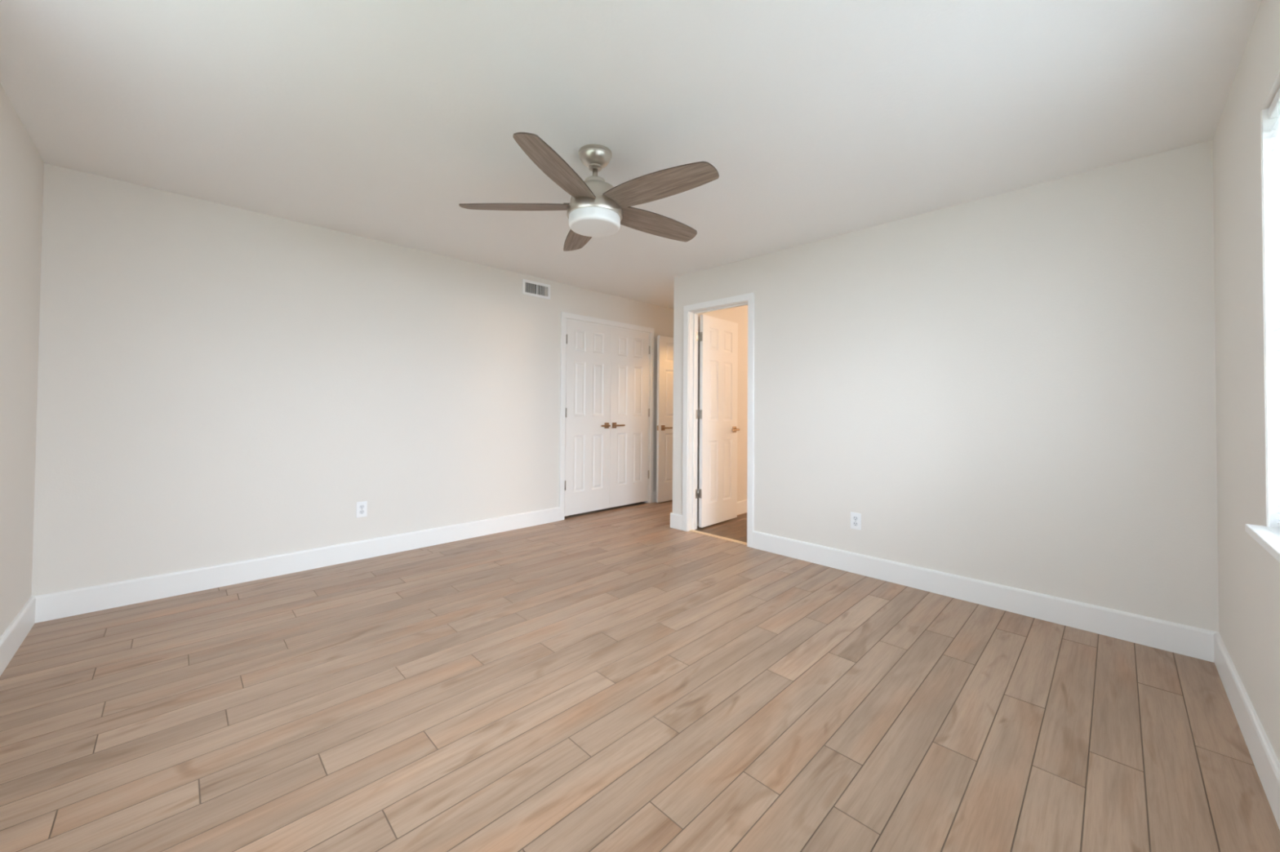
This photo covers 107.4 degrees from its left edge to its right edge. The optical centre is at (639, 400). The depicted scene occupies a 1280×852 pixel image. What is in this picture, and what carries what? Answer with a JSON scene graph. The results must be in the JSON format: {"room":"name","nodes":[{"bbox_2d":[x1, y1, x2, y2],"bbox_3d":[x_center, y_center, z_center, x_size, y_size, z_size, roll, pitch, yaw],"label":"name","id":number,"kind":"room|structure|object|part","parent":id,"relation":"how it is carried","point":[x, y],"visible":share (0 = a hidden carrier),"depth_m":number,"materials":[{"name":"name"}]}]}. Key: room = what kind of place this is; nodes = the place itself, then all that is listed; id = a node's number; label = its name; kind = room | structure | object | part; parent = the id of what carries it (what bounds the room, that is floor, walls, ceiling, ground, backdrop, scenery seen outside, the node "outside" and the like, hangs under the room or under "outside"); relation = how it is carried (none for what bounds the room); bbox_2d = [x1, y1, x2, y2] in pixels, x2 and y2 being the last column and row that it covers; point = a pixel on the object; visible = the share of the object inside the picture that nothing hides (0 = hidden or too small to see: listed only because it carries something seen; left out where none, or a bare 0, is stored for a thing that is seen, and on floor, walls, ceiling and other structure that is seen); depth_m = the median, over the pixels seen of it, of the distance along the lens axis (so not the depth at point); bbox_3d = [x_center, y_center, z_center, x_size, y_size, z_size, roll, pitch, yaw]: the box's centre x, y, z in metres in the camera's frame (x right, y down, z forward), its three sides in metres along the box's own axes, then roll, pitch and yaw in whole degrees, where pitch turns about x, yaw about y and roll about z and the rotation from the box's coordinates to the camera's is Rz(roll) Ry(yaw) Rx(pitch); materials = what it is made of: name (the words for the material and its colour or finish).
{"room":"empty bedroom","nodes":[
{"label":"empty bedroom","id":0,"kind":"room"},
{"bbox_2d":[0,83,44,637],"bbox_3d":[-1.712,-0.040,0.901,0.120,2.490,4.577,1,-1,-45],"label":"wall","id":1,"kind":"structure","parent":0,"point":[21,165],"depth_m":2.17,"materials":[{"name":"white paint"}]},
{"bbox_2d":[0,596,35,676],"bbox_3d":[-1.672,1.086,0.930,0.016,0.140,4.305,1,-1,-45],"label":"baseboard","id":2,"kind":"structure","parent":1,"relation":"attached to","point":[11,639],"depth_m":2.19,"materials":[{"name":"white paint"}]},
{"bbox_2d":[31,163,673,596],"bbox_3d":[-0.806,0.035,4.923,6.817,2.490,0.120,1,-1,-45],"label":"wall","id":3,"kind":"structure","parent":0,"point":[218,384],"depth_m":3.15,"materials":[{"name":"white paint"}]},
{"bbox_2d":[31,490,656,623],"bbox_3d":[-1.230,1.148,4.399,5.517,0.140,0.016,1,-1,-45],"label":"baseboard","id":4,"kind":"structure","parent":3,"relation":"attached to","point":[58,605],"depth_m":3.11,"materials":[{"name":"white paint"}]},
{"bbox_2d":[355,501,367,517],"bbox_3d":[-2.102,0.823,3.549,0.072,0.117,0.008,1,-1,-45],"label":"wall outlet","id":5,"kind":"object","parent":3,"relation":"attached to","point":[362,507],"visible":1,"depth_m":3.55,"materials":[{"name":"white plastic"}]},
{"bbox_2d":[522,279,550,299],"bbox_3d":[-1.018,-1.095,4.633,0.314,0.148,0.010,1,-1,-45],"label":"air vent","id":6,"kind":"object","parent":3,"relation":"in","point":[531,288],"visible":1,"depth_m":4.63,"materials":[{"name":"white plastic"}]},
{"bbox_2d":[564,320,611,516],"bbox_3d":[-0.548,0.179,5.080,0.621,2.050,0.094,1,-1,-45],"label":"door","id":7,"kind":"structure","parent":3,"relation":"in","point":[588,375],"depth_m":5.08,"materials":[{"name":"white paint"}]},
{"bbox_3d":[-0.385,0.280,5.215,0.150,0.064,0.059,1,-1,-45],"label":"lever handle","id":8,"kind":"part","parent":7,"relation":"part of","materials":[{"name":"brown metal"}]},
{"bbox_2d":[559,311,654,520],"bbox_3d":[-0.368,0.169,5.342,1.376,2.142,0.137,1,-1,-45],"label":"door frame","id":9,"kind":"structure","parent":3,"relation":"attached to","point":[564,316],"depth_m":5.01,"materials":[{"name":"white paint"}]},
{"bbox_2d":[609,327,649,507],"bbox_3d":[-0.104,0.190,5.518,0.621,2.050,0.094,1,-1,-45],"label":"door","id":10,"kind":"structure","parent":3,"relation":"in","point":[629,349],"depth_m":5.51,"materials":[{"name":"white paint"}]},
{"bbox_3d":[-0.244,0.283,5.355,0.150,0.064,0.059,1,-1,-45],"label":"lever handle","id":11,"kind":"part","parent":10,"relation":"part of","materials":[{"name":"brown metal"}]},
{"bbox_2d":[656,335,673,502],"bbox_3d":[0.493,0.230,5.990,0.777,2.032,0.153,1,-1,-45],"label":"door","id":12,"kind":"structure","parent":3,"relation":"in","point":[664,344],"depth_m":5.78,"materials":[{"name":"white paint"}]},
{"bbox_3d":[0.330,0.336,5.763,0.150,0.064,0.059,1,-1,-45],"label":"lever handle","id":13,"kind":"part","parent":12,"relation":"part of","materials":[{"name":"brown metal"}]},
{"bbox_2d":[0,0,1261,309],"bbox_3d":[0.561,-1.272,3.610,7.177,0.100,5.287,1,-1,-45],"label":"ceiling","id":14,"kind":"structure","parent":0,"point":[816,120],"depth_m":1.98,"materials":[{"name":"white paint"}]},
{"bbox_2d":[458,132,719,251],"bbox_3d":[-0.188,-1.056,2.375,1.273,0.384,1.281,1,-1,-45],"label":"ceiling fan","id":15,"kind":"object","parent":14,"relation":"hanging from","point":[597,208],"visible":1,"depth_m":2.25,"materials":[{"name":"brown wood"}]},
{"bbox_3d":[-0.611,-0.978,2.375,0.578,0.006,0.168,0,12,1],"label":"blade","id":16,"kind":"part","parent":15,"relation":"part of","materials":[{"name":"brown wood"}]},
{"bbox_3d":[-0.352,-0.982,2.005,0.168,0.006,0.578,14,4,19],"label":"blade","id":17,"kind":"part","parent":15,"relation":"part of","materials":[{"name":"brown wood"}]},
{"bbox_3d":[-0.340,-0.970,2.735,0.168,0.006,0.578,-13,3,-16],"label":"blade","id":18,"kind":"part","parent":15,"relation":"part of","materials":[{"name":"brown wood"}]},
{"bbox_3d":[-0.228,-0.897,2.367,0.258,0.064,0.258,1,-1,-45],"label":"lamp shade","id":19,"kind":"part","parent":15,"relation":"part of","materials":[{"name":"white glass"}]},
{"bbox_3d":[0.086,-0.969,2.588,0.578,0.006,0.168,1,-14,-35],"label":"blade","id":20,"kind":"part","parent":15,"relation":"part of","materials":[{"name":"brown wood"}]},
{"bbox_3d":[0.079,-0.977,2.138,0.578,0.006,0.168,0,-14,37],"label":"blade","id":21,"kind":"part","parent":15,"relation":"part of","materials":[{"name":"brown wood"}]},
{"bbox_2d":[0,500,1279,851],"bbox_3d":[0.732,1.216,3.304,7.078,0.003,4.644,1,-1,-45],"label":"floor","id":22,"kind":"structure","parent":0,"point":[620,678],"depth_m":1.75,"materials":[{"name":"brown wood"}]},
{"bbox_2d":[688,529,746,545],"bbox_3d":[0.709,1.228,4.219,0.050,0.008,0.646,1,-1,-45],"label":"threshold","id":23,"kind":"object","parent":22,"relation":"on","point":[692,531],"visible":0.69,"depth_m":4.20,"materials":[{"name":"beige wood"}]},
{"bbox_2d":[672,139,1218,631],"bbox_3d":[2.597,0.052,4.379,2.953,2.490,3.482,1,-1,-45],"label":"wall","id":24,"kind":"structure","parent":0,"point":[1015,388],"depth_m":2.74,"materials":[{"name":"white paint"}]},
{"bbox_2d":[682,292,754,547],"bbox_3d":[0.736,0.163,4.255,0.167,2.135,0.766,1,-1,-45],"label":"door frame","id":25,"kind":"structure","parent":24,"relation":"attached to","point":[691,334],"depth_m":4.44,"materials":[{"name":"white paint"}]},
{"bbox_3d":[0.550,-0.620,4.533,0.037,0.088,0.003,1,-1,-45],"label":"hinge plate","id":26,"kind":"part","parent":25,"relation":"part of","materials":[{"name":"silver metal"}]},
{"bbox_2d":[697,314,739,528],"bbox_3d":[0.815,0.199,4.733,0.638,2.050,0.099,1,-1,-45],"label":"door","id":27,"kind":"structure","parent":24,"relation":"in","point":[717,491],"depth_m":4.71,"materials":[{"name":"white paint"}]},
{"bbox_3d":[0.978,0.303,4.868,0.059,0.064,0.150,0,-1,44],"label":"lever handle","id":28,"kind":"part","parent":27,"relation":"part of","materials":[{"name":"brown metal"}]},
{"bbox_2d":[850,511,861,530],"bbox_3d":[1.530,0.855,3.333,0.008,0.117,0.072,1,-1,-45],"label":"wall outlet","id":29,"kind":"object","parent":24,"relation":"attached to","point":[855,518],"visible":1,"depth_m":3.33,"materials":[{"name":"white plastic"}]},
{"bbox_2d":[670,512,1218,662],"bbox_3d":[2.032,1.165,3.908,1.559,0.140,3.378,1,-1,-45],"label":"baseboard","id":30,"kind":"structure","parent":24,"relation":"attached to","point":[1171,637],"depth_m":2.70,"materials":[{"name":"white paint"}]},
{"bbox_2d":[1212,0,1279,763],"bbox_3d":[1.310,-0.019,0.751,3.974,2.490,0.120,1,-1,-45],"label":"wall","id":31,"kind":"structure","parent":0,"point":[1249,575],"depth_m":1.68,"materials":[{"name":"white paint"}]},
{"bbox_2d":[1213,632,1279,830],"bbox_3d":[1.248,1.106,0.775,3.958,0.140,0.016,1,-1,-45],"label":"baseboard","id":32,"kind":"structure","parent":31,"relation":"attached to","point":[1266,763],"depth_m":1.58,"materials":[{"name":"white paint"}]},
{"bbox_2d":[1244,107,1279,562],"bbox_3d":[1.315,-0.265,0.788,1.894,1.332,0.158,1,-1,-45],"label":"window","id":33,"kind":"structure","parent":31,"relation":"in","point":[1268,537],"depth_m":1.46,"materials":[{"name":"white plastic"}]},
{"bbox_3d":[1.295,0.388,0.792,1.894,0.025,0.115,1,-1,-45],"label":"sill","id":34,"kind":"part","parent":33,"relation":"part of","materials":[{"name":"white paint"}]},
{"bbox_2d":[1268,87,1279,528],"bbox_3d":[1.309,-0.278,0.794,1.858,1.302,0.032,1,-1,-45],"label":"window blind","id":35,"kind":"object","parent":33,"relation":"attached to","point":[1274,108],"visible":1,"depth_m":1.43,"materials":[{"name":"white plastic"}]},
{"bbox_3d":[1.876,-0.254,1.372,0.002,1.262,0.002,1,-1,-45],"label":"ladder cord","id":36,"kind":"part","parent":35,"relation":"part of","materials":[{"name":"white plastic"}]},
{"bbox_3d":[2.524,0.055,4.619,2.920,2.490,3.037,1,-1,-45],"label":"wall","id":37,"kind":"structure","parent":0,"visible":0},
{"bbox_2d":[697,499,746,525],"bbox_3d":[1.500,1.188,5.559,2.820,0.140,0.016,1,-1,-45],"label":"baseboard","id":38,"kind":"structure","parent":37,"relation":"attached to","point":[741,505],"depth_m":5.16,"materials":[{"name":"white paint"}]}
]}

